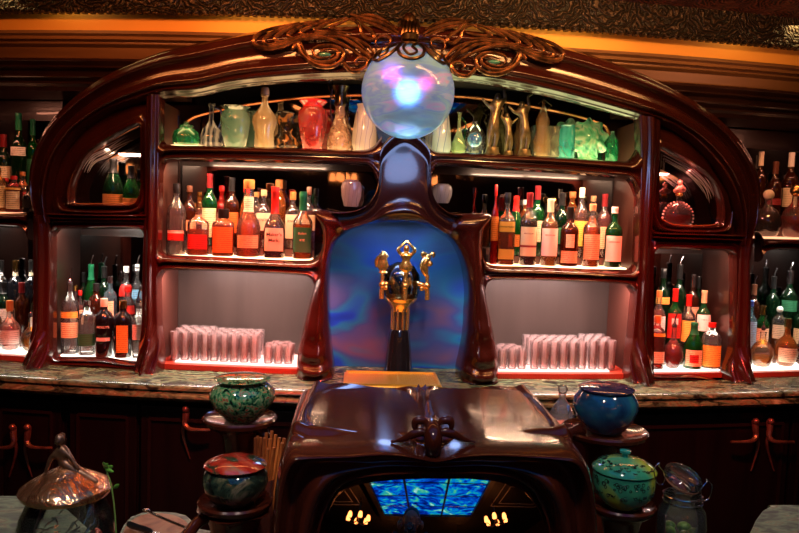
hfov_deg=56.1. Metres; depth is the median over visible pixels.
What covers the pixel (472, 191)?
mirror
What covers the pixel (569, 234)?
bottle
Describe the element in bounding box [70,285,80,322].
bottle
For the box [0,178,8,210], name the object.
bottle
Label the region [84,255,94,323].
bottle
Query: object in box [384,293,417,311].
beer tap
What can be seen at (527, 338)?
glass tumbler
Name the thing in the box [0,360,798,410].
countertop
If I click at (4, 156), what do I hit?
bottle
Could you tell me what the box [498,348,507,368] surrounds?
glass tumbler
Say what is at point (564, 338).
glass tumbler
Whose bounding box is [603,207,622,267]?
bottle
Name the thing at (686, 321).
bottle
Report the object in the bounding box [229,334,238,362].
glass tumbler
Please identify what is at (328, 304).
bar
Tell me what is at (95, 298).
bottle
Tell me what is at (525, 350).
glass tumbler
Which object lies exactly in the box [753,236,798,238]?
light
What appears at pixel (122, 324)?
bottle
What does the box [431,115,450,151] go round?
glass vase
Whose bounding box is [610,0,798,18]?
ceiling
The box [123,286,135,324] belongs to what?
bottle
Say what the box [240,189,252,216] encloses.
bottle
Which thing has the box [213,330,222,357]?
glass tumbler
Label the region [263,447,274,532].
cinnamon stick
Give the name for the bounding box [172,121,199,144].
glass jar
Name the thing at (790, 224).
bottle
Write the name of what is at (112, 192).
bottle
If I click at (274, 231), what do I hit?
bottle
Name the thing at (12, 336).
bottle
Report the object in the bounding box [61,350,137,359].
light
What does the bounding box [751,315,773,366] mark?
bottle
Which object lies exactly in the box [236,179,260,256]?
bottle
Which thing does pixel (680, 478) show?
jar
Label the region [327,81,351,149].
claret ewer
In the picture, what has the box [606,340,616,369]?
glass tumbler
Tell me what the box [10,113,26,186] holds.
bottle
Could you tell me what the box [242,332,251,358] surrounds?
glass tumbler
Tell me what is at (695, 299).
bottle
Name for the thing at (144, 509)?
spoon
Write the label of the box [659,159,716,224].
mirror
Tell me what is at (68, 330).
bottle
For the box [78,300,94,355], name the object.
bottle
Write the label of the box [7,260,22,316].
bottle
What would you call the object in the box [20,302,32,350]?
bottle
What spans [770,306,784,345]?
bottle
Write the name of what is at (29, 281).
bottle
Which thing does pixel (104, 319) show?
bottle
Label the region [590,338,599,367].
glass tumbler
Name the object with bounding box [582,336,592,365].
glass tumbler
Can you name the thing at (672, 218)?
decanter
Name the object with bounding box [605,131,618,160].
glass bottle
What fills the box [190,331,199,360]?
glass tumbler
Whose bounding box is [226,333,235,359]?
glass tumbler
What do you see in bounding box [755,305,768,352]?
bottle
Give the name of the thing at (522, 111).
figurine
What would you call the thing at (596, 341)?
glass tumbler
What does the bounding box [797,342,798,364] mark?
bottle
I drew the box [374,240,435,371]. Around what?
tap tower
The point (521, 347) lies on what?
glass tumbler
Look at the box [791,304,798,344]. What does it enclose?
bottle
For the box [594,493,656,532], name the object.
stand
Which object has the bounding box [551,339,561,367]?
glass tumbler
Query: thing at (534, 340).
glass tumbler
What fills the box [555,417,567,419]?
stand
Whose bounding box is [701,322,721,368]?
bottle
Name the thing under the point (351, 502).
convex mirror
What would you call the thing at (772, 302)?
bottle
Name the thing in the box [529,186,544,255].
bottle
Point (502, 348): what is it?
glass tumbler
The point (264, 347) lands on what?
glass tumbler
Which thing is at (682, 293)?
bottle
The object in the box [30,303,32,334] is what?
bottle
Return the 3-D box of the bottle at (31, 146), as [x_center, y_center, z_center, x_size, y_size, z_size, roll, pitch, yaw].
[-1.651,-0.483,3.378,0.058,0.357,0.059,1,4,-17]
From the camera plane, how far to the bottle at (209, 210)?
3.17 m
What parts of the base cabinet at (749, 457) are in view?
door moulding, handle, handle, door, door moulding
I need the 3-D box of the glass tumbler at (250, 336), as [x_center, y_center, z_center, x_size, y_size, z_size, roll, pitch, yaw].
[-0.604,0.344,3.121,0.043,0.112,0.041,2,4,-3]
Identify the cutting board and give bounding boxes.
[123,513,187,532]
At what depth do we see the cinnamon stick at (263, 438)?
1.67 m
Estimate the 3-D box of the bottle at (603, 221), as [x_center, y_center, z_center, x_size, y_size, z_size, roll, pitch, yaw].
[0.895,-0.179,3.288,0.066,0.279,0.067,2,4,8]
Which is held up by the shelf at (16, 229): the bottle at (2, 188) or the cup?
the bottle at (2, 188)
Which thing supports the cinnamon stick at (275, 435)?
in the cup
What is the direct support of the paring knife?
on the cutting board
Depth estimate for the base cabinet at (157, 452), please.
2.86 m
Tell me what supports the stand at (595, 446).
on the countertop at (776, 518)
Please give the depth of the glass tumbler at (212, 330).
3.21 m
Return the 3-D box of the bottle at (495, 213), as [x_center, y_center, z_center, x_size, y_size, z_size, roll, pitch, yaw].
[0.397,-0.175,3.127,0.032,0.332,0.033,2,4,3]
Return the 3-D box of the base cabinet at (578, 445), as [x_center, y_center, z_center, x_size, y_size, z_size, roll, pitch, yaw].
[0.219,0.983,3.209,1.116,0.934,0.662,2,4,-3]
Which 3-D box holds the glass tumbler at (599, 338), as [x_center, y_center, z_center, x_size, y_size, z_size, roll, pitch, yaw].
[0.890,0.376,3.270,0.043,0.124,0.041,2,4,-3]
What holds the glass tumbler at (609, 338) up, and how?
on the bar
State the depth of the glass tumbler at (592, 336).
3.30 m
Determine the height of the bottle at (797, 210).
0.250 m
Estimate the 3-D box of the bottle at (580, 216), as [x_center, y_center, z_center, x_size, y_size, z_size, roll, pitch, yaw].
[0.790,-0.193,3.270,0.063,0.301,0.064,2,4,7]
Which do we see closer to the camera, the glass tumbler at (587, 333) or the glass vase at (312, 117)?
the glass vase at (312, 117)
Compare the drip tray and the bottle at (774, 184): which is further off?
the bottle at (774, 184)
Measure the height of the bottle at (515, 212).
0.256 m
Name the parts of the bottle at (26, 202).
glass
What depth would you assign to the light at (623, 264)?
3.18 m
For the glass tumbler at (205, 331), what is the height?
0.118 m
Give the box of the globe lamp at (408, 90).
[361,13,454,138]
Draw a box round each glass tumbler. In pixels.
[170,331,179,359]
[175,328,184,355]
[177,329,186,357]
[180,331,189,359]
[185,328,194,355]
[187,330,197,358]
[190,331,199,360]
[194,328,203,352]
[197,330,206,358]
[200,332,209,360]
[204,329,213,356]
[209,334,218,361]
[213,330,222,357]
[216,332,225,359]
[219,334,228,361]
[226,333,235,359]
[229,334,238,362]
[236,333,245,360]
[239,335,249,362]
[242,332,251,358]
[246,333,255,360]
[249,335,259,362]
[252,332,261,358]
[255,329,264,354]
[263,345,272,363]
[266,342,274,359]
[269,344,278,361]
[273,346,282,363]
[279,344,289,361]
[281,341,290,357]
[283,346,293,364]
[285,343,294,360]
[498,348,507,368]
[501,347,510,366]
[507,349,517,368]
[510,347,519,366]
[513,345,522,364]
[517,349,526,368]
[522,334,531,360]
[526,337,535,364]
[528,336,537,362]
[530,340,539,369]
[532,339,542,367]
[535,337,544,364]
[539,341,549,369]
[542,339,551,367]
[544,337,553,364]
[549,341,558,369]
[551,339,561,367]
[553,337,563,364]
[558,341,568,369]
[561,339,570,367]
[563,338,572,364]
[568,341,577,369]
[570,339,579,367]
[572,338,581,364]
[577,341,587,369]
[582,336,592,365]
[586,333,595,361]
[588,339,597,369]
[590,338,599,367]
[592,336,601,364]
[597,340,607,369]
[599,338,608,367]
[601,336,610,364]
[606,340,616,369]
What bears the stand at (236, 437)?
on the countertop at (776, 518)
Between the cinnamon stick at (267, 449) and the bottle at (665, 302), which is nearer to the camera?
the cinnamon stick at (267, 449)
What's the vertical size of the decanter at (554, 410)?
0.100 m
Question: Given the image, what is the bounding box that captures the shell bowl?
[575,117,608,159]
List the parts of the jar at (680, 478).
glass, glass lid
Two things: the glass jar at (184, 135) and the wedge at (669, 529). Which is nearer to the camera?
the wedge at (669, 529)
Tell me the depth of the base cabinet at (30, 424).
2.90 m
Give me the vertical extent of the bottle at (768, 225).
0.210 m
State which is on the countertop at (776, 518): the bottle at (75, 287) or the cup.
the cup
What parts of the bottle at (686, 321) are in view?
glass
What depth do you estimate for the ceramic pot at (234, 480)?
1.51 m
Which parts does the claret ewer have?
handle, glass, metal spout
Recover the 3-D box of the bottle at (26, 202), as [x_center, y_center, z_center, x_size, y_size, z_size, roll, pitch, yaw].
[-1.563,-0.283,3.164,0.051,0.114,0.051,1,4,-17]
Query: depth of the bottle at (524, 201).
3.31 m
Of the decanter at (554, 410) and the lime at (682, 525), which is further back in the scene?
the decanter at (554, 410)
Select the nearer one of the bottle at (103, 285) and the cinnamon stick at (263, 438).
the cinnamon stick at (263, 438)
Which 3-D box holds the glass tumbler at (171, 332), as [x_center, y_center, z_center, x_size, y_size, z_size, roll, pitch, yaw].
[-0.938,0.329,3.135,0.043,0.118,0.041,2,4,-3]
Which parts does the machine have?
panel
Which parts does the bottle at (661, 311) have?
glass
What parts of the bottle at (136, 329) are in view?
pour spout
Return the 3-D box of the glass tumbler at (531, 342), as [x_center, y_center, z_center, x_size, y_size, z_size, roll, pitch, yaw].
[0.574,0.376,3.183,0.043,0.118,0.041,2,4,-3]
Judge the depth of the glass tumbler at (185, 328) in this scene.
3.21 m
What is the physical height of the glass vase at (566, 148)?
0.142 m
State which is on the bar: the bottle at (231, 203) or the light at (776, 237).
the bottle at (231, 203)
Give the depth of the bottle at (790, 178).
3.52 m
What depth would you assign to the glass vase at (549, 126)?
3.24 m
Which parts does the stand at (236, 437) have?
stem, arm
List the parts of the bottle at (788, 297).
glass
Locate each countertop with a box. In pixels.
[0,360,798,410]
[0,496,798,532]
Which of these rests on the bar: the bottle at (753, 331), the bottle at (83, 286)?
the bottle at (83, 286)
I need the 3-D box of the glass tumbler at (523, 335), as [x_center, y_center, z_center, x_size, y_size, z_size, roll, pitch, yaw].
[0.565,0.363,3.346,0.043,0.118,0.041,2,4,-3]
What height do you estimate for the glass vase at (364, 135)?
0.192 m
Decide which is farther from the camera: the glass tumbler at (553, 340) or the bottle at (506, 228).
the glass tumbler at (553, 340)
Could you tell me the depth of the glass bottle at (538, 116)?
3.19 m
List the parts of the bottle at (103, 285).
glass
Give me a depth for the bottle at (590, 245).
3.16 m
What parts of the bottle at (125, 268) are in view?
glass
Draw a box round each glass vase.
[220,104,250,146]
[298,98,327,148]
[341,179,361,206]
[352,103,376,149]
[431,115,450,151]
[433,184,451,202]
[546,126,559,151]
[558,125,575,157]
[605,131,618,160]
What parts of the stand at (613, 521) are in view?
stem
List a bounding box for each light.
[0,346,26,353]
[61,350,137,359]
[175,354,297,366]
[184,254,311,259]
[486,262,625,268]
[498,360,609,371]
[654,365,719,371]
[752,363,798,369]
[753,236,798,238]
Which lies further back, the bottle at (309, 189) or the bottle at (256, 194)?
the bottle at (256, 194)
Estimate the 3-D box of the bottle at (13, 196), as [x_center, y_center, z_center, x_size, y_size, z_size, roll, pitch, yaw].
[-1.631,-0.306,3.173,0.068,0.154,0.069,1,5,-18]
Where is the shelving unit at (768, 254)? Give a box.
[729,128,798,376]
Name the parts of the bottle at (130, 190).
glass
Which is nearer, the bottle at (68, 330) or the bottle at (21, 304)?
the bottle at (68, 330)
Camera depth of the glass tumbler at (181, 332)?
3.13 m
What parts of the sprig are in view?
stem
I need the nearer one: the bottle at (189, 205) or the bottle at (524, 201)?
the bottle at (189, 205)
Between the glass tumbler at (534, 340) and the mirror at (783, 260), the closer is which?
the glass tumbler at (534, 340)
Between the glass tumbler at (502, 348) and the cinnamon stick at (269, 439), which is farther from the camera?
the glass tumbler at (502, 348)
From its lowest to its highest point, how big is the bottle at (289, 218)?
0.240 m
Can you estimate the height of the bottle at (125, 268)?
0.265 m
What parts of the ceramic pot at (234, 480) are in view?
lid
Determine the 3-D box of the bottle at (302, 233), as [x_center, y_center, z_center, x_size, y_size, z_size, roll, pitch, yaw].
[-0.398,-0.170,3.087,0.080,0.275,0.083,1,4,-6]
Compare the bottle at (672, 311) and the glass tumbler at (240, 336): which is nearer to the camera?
the glass tumbler at (240, 336)
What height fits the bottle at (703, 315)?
0.285 m
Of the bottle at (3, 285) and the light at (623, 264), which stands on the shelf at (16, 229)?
the bottle at (3, 285)
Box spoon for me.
[143,508,184,527]
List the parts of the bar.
post, rail, opening frame, post, shelf rail, satin panel, shelf rail, niche panel, panel, niche frame, panel, shelf rail, satin panel, shelf rail, post, opening frame, rail, post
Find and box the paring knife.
[127,521,159,532]
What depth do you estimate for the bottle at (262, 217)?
3.16 m
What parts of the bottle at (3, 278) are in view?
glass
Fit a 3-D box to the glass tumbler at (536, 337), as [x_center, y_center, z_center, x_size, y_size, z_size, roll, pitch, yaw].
[0.611,0.370,3.270,0.043,0.118,0.041,2,4,-3]
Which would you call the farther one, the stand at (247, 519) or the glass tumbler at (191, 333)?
the glass tumbler at (191, 333)
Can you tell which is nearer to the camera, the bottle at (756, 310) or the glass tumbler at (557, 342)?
the glass tumbler at (557, 342)
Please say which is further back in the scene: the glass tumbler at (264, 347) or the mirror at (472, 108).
the mirror at (472, 108)
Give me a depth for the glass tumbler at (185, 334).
3.17 m
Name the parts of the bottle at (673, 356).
pour spout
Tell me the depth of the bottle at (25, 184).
3.22 m
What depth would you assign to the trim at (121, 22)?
3.00 m
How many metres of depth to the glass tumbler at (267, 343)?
3.19 m
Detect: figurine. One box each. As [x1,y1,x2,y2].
[482,88,506,153]
[501,107,517,154]
[508,93,532,154]
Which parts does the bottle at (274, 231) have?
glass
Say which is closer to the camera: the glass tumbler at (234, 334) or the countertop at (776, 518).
the countertop at (776, 518)
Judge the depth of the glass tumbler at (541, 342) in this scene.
3.18 m
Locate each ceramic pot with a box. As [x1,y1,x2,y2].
[202,452,267,508]
[209,371,274,422]
[573,381,638,435]
[592,448,657,511]
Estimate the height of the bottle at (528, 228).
0.303 m
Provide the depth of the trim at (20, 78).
3.04 m
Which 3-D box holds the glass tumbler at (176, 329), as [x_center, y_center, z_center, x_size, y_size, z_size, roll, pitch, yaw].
[-0.942,0.323,3.217,0.043,0.118,0.041,2,4,-3]
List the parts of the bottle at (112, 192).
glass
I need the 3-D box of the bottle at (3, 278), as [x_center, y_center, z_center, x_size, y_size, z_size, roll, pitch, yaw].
[-1.816,0.104,3.416,0.068,0.266,0.068,0,5,-18]
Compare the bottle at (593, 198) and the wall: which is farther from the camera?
the wall
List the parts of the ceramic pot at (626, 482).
lid, knob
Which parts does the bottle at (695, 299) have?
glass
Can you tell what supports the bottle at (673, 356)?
on the bar
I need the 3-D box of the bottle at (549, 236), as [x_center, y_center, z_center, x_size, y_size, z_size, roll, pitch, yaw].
[0.632,-0.144,3.155,0.072,0.281,0.074,2,4,6]
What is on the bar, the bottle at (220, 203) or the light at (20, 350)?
the bottle at (220, 203)
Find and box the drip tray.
[343,370,441,387]
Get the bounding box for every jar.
[15,433,114,532]
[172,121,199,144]
[274,110,297,147]
[653,462,712,532]
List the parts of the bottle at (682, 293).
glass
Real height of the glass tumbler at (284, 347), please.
0.071 m
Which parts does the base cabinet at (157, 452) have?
door moulding, door, door moulding, door, handle, door, door moulding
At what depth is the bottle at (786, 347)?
3.41 m
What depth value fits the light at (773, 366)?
3.39 m
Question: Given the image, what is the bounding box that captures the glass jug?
[199,103,223,145]
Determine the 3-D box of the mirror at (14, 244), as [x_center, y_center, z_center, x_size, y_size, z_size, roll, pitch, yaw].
[-1.811,0.038,3.494,0.520,0.480,0.014,3,4,10]
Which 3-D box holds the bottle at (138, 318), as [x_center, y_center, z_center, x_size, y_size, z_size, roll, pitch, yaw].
[-1.112,0.202,3.241,0.048,0.243,0.049,1,4,-13]
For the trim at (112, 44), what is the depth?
3.03 m
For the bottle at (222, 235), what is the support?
on the bar
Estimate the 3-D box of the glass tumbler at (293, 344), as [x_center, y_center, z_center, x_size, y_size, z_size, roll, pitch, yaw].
[-0.467,0.363,3.203,0.043,0.071,0.041,2,4,-3]
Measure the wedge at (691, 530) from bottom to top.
0.025 m
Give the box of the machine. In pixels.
[272,381,596,532]
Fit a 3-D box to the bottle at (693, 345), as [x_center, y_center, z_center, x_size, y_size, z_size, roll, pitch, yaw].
[1.298,0.347,3.311,0.084,0.203,0.085,3,4,12]
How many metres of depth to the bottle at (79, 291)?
3.25 m
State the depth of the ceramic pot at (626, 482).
1.55 m
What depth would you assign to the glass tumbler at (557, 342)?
3.19 m
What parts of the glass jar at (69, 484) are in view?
lid, glass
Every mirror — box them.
[0,227,32,281]
[75,115,178,214]
[80,235,143,316]
[181,166,612,246]
[189,96,607,159]
[322,473,546,532]
[654,253,702,307]
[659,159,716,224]
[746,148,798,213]
[750,247,798,304]
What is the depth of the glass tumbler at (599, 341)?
3.22 m
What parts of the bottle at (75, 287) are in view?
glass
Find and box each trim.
[0,9,798,50]
[0,13,798,65]
[0,30,798,91]
[0,58,191,101]
[610,81,798,131]
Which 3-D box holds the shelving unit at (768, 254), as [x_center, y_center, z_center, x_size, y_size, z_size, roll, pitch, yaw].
[1.788,-0.083,3.481,0.520,1.119,0.565,2,4,-3]
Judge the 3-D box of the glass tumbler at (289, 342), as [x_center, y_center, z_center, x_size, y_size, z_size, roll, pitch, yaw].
[-0.490,0.359,3.244,0.043,0.071,0.041,2,4,-3]
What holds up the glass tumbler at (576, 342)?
on the bar
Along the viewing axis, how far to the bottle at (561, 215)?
3.24 m
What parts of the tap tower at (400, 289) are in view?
tap handle, spout, spout, tap handle, spout, tap handle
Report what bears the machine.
on the countertop at (776, 518)
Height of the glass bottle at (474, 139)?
0.150 m
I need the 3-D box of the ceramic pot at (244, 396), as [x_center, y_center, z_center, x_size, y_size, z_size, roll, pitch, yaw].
[-0.369,0.307,1.762,0.153,0.105,0.153,2,4,-3]
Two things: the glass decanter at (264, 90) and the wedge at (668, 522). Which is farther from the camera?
the glass decanter at (264, 90)
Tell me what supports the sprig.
on the countertop at (776, 518)
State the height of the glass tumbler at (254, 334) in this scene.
0.112 m
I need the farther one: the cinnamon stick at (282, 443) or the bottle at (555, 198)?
the bottle at (555, 198)
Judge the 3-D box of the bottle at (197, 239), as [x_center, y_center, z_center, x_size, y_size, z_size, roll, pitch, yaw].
[-0.832,-0.155,3.101,0.085,0.215,0.086,1,4,-10]
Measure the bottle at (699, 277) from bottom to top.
0.290 m
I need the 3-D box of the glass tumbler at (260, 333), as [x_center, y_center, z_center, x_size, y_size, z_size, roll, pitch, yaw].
[-0.608,0.338,3.203,0.043,0.112,0.041,2,4,-3]
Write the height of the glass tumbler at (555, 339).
0.118 m
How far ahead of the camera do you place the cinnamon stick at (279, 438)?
1.69 m
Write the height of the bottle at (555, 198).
0.235 m
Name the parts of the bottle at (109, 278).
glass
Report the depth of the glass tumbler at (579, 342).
3.20 m
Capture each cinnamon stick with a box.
[254,437,256,454]
[256,435,258,454]
[257,437,265,532]
[258,437,261,455]
[259,448,269,532]
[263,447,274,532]
[264,432,267,456]
[265,437,280,532]
[266,438,271,490]
[266,442,283,532]
[268,431,273,475]
[272,434,276,474]
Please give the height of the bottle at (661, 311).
0.283 m
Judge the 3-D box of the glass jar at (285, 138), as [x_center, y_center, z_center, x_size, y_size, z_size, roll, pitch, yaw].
[-0.484,-0.574,3.181,0.111,0.165,0.111,2,4,-3]
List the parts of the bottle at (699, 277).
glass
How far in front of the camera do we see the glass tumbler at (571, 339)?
3.24 m
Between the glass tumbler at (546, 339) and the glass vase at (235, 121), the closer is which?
the glass vase at (235, 121)
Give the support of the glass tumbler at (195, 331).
on the bar
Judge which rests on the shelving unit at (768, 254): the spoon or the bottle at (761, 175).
the bottle at (761, 175)
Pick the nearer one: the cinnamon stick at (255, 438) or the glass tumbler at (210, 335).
the cinnamon stick at (255, 438)
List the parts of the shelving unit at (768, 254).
panel, shelf rail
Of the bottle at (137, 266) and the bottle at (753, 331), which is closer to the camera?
the bottle at (137, 266)
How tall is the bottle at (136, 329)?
0.301 m
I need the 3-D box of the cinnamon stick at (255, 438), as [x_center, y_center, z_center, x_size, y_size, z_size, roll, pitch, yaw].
[-0.325,0.505,1.687,0.008,0.247,0.017,2,4,-3]
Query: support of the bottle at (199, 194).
on the bar
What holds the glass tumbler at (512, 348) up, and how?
on the bar
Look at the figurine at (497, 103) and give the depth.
3.11 m
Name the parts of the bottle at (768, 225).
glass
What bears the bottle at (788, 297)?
on the shelving unit at (768, 254)
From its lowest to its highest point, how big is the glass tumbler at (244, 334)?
0.112 m
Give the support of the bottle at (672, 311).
on the bar
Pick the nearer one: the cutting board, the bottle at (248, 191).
the cutting board
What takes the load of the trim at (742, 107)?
attached to the wall
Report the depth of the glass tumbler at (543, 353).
3.22 m
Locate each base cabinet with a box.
[0,391,64,495]
[65,396,296,532]
[549,411,584,458]
[626,406,798,532]
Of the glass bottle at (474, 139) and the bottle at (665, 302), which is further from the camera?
the bottle at (665, 302)
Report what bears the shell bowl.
on the bar
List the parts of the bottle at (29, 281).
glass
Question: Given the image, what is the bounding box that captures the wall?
[0,97,798,192]
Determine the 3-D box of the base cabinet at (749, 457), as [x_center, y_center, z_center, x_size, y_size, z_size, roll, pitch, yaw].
[1.430,1.010,3.378,1.422,0.934,0.682,1,4,-13]
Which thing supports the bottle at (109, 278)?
on the bar
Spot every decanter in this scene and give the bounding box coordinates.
[252,87,276,146]
[550,384,573,424]
[662,180,693,224]
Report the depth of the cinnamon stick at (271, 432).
1.72 m
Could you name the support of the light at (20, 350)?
on the countertop at (173, 385)
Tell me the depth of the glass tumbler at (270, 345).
3.16 m
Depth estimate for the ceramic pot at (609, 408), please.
1.75 m
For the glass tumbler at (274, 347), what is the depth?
3.12 m
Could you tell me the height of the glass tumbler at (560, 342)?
0.118 m
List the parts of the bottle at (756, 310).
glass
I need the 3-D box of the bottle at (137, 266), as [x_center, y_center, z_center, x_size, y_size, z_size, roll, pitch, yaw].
[-1.160,0.107,3.316,0.046,0.319,0.047,1,4,-13]
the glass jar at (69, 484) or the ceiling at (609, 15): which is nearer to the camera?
the glass jar at (69, 484)
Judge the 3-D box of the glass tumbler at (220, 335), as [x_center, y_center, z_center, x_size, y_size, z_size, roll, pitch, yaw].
[-0.730,0.340,3.125,0.043,0.112,0.041,2,4,-3]
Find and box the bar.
[22,13,760,386]
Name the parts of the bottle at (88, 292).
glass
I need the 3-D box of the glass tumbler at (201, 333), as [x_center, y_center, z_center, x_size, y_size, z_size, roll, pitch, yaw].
[-0.811,0.334,3.128,0.043,0.118,0.041,2,4,-3]
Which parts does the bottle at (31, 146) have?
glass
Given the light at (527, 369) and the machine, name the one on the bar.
the light at (527, 369)
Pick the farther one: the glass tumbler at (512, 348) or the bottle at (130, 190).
the glass tumbler at (512, 348)
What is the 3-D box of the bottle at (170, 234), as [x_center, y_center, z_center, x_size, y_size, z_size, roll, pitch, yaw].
[-0.923,-0.197,3.103,0.079,0.291,0.080,1,4,-11]
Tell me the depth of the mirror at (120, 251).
3.38 m
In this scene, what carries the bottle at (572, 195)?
on the bar
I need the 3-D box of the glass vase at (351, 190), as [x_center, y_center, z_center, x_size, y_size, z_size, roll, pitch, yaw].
[-0.193,-0.294,3.013,0.084,0.108,0.084,2,4,-3]
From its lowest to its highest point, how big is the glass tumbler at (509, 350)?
0.082 m
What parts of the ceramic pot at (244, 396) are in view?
lid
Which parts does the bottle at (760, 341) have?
glass, pour spout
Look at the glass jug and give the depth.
3.14 m
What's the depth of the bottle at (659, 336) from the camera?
3.25 m
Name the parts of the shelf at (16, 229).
shelf rail, panel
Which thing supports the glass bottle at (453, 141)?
on the bar
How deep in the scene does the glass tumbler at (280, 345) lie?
3.16 m
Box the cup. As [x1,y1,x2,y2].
[267,479,274,532]
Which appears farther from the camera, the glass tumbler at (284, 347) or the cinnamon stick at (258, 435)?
the glass tumbler at (284, 347)
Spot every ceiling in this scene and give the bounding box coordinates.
[0,0,798,49]
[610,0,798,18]
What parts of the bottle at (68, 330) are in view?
pour spout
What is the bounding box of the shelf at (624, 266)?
[487,263,627,269]
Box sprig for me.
[102,462,118,532]
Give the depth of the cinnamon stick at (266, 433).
1.71 m
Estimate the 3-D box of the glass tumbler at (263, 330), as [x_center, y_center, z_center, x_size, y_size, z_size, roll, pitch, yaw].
[-0.613,0.332,3.285,0.043,0.112,0.041,2,4,-3]
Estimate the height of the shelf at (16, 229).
1.119 m
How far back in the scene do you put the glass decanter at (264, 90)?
3.10 m
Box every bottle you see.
[0,134,10,186]
[0,168,6,211]
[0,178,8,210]
[0,260,7,294]
[0,282,11,330]
[0,300,21,349]
[5,176,22,212]
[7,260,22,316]
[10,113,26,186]
[14,282,29,334]
[15,172,28,194]
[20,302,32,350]
[22,186,31,212]
[24,260,32,304]
[27,119,36,184]
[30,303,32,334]
[61,268,78,354]
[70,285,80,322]
[78,290,83,333]
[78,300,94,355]
[79,272,85,309]
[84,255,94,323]
[88,283,101,333]
[94,298,113,356]
[99,257,110,300]
[102,158,122,202]
[103,276,116,315]
[113,300,132,357]
[119,266,131,310]
[122,165,138,202]
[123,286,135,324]
[132,255,141,307]
[132,286,141,357]
[136,285,141,341]
[166,184,185,254]
[181,186,196,244]
[187,203,208,255]
[197,192,201,228]
[201,173,216,245]
[212,209,234,255]
[217,186,224,224]
[224,177,238,246]
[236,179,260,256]
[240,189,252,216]
[252,192,261,214]
[256,190,270,247]
[263,187,284,257]
[271,180,285,223]
[285,192,299,248]
[292,192,312,258]
[302,187,315,248]
[451,112,466,152]
[464,121,485,152]
[489,185,498,263]
[497,193,514,264]
[510,196,520,255]
[518,193,536,265]
[520,200,529,219]
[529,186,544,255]
[533,99,552,155]
[539,199,557,265]
[545,197,556,227]
[554,193,566,256]
[559,207,578,266]
[566,192,576,212]
[574,188,587,256]
[581,204,600,266]
[588,196,598,226]
[596,194,611,257]
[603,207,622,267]
[654,268,669,333]
[654,290,664,330]
[654,315,665,369]
[664,312,682,368]
[665,288,681,344]
[671,256,685,316]
[680,294,695,348]
[682,322,702,369]
[685,274,698,316]
[696,290,710,344]
[697,276,700,307]
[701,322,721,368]
[750,300,756,351]
[751,276,759,320]
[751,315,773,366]
[754,190,781,236]
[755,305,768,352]
[757,151,765,213]
[765,161,781,213]
[765,268,779,337]
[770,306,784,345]
[774,318,797,366]
[778,262,797,334]
[780,152,797,215]
[780,185,798,237]
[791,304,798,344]
[796,196,798,215]
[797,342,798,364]
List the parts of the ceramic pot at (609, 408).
lid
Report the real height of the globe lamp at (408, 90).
0.469 m
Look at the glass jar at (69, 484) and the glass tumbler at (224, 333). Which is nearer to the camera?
the glass jar at (69, 484)
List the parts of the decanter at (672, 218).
glass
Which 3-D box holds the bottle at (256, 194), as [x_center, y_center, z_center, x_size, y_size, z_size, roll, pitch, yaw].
[-0.628,-0.220,3.269,0.061,0.211,0.062,1,4,-8]
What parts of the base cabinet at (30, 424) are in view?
handle, door moulding, handle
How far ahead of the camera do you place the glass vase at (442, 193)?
3.02 m
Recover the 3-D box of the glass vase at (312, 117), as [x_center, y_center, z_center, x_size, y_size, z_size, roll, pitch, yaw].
[-0.357,-0.580,3.080,0.124,0.201,0.124,2,4,-3]
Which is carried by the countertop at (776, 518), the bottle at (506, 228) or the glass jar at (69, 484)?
the glass jar at (69, 484)
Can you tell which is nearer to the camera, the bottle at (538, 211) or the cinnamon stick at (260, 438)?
the cinnamon stick at (260, 438)
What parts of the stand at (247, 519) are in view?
arm, stem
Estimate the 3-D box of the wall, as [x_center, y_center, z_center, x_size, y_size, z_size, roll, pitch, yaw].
[-0.037,0.128,3.950,6.600,2.550,0.150,2,4,-3]
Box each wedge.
[666,520,675,526]
[666,526,675,532]
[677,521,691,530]
[688,527,695,532]
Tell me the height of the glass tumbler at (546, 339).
0.118 m
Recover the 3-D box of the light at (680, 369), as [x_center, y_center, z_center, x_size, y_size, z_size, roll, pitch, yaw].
[1.217,0.444,3.380,0.420,0.004,0.234,1,4,-12]
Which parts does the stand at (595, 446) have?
arm, stem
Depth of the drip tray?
2.93 m
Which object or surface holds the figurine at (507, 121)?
on the bar
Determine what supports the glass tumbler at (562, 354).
on the bar
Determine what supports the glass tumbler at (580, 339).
on the bar
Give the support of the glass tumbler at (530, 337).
on the bar
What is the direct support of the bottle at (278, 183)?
on the bar
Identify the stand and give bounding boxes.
[181,490,272,532]
[202,410,276,532]
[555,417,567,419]
[561,417,648,532]
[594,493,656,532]
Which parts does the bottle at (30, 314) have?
glass, pour spout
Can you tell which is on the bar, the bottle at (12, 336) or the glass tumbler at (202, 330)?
the glass tumbler at (202, 330)
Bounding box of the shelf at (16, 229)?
[0,101,64,361]

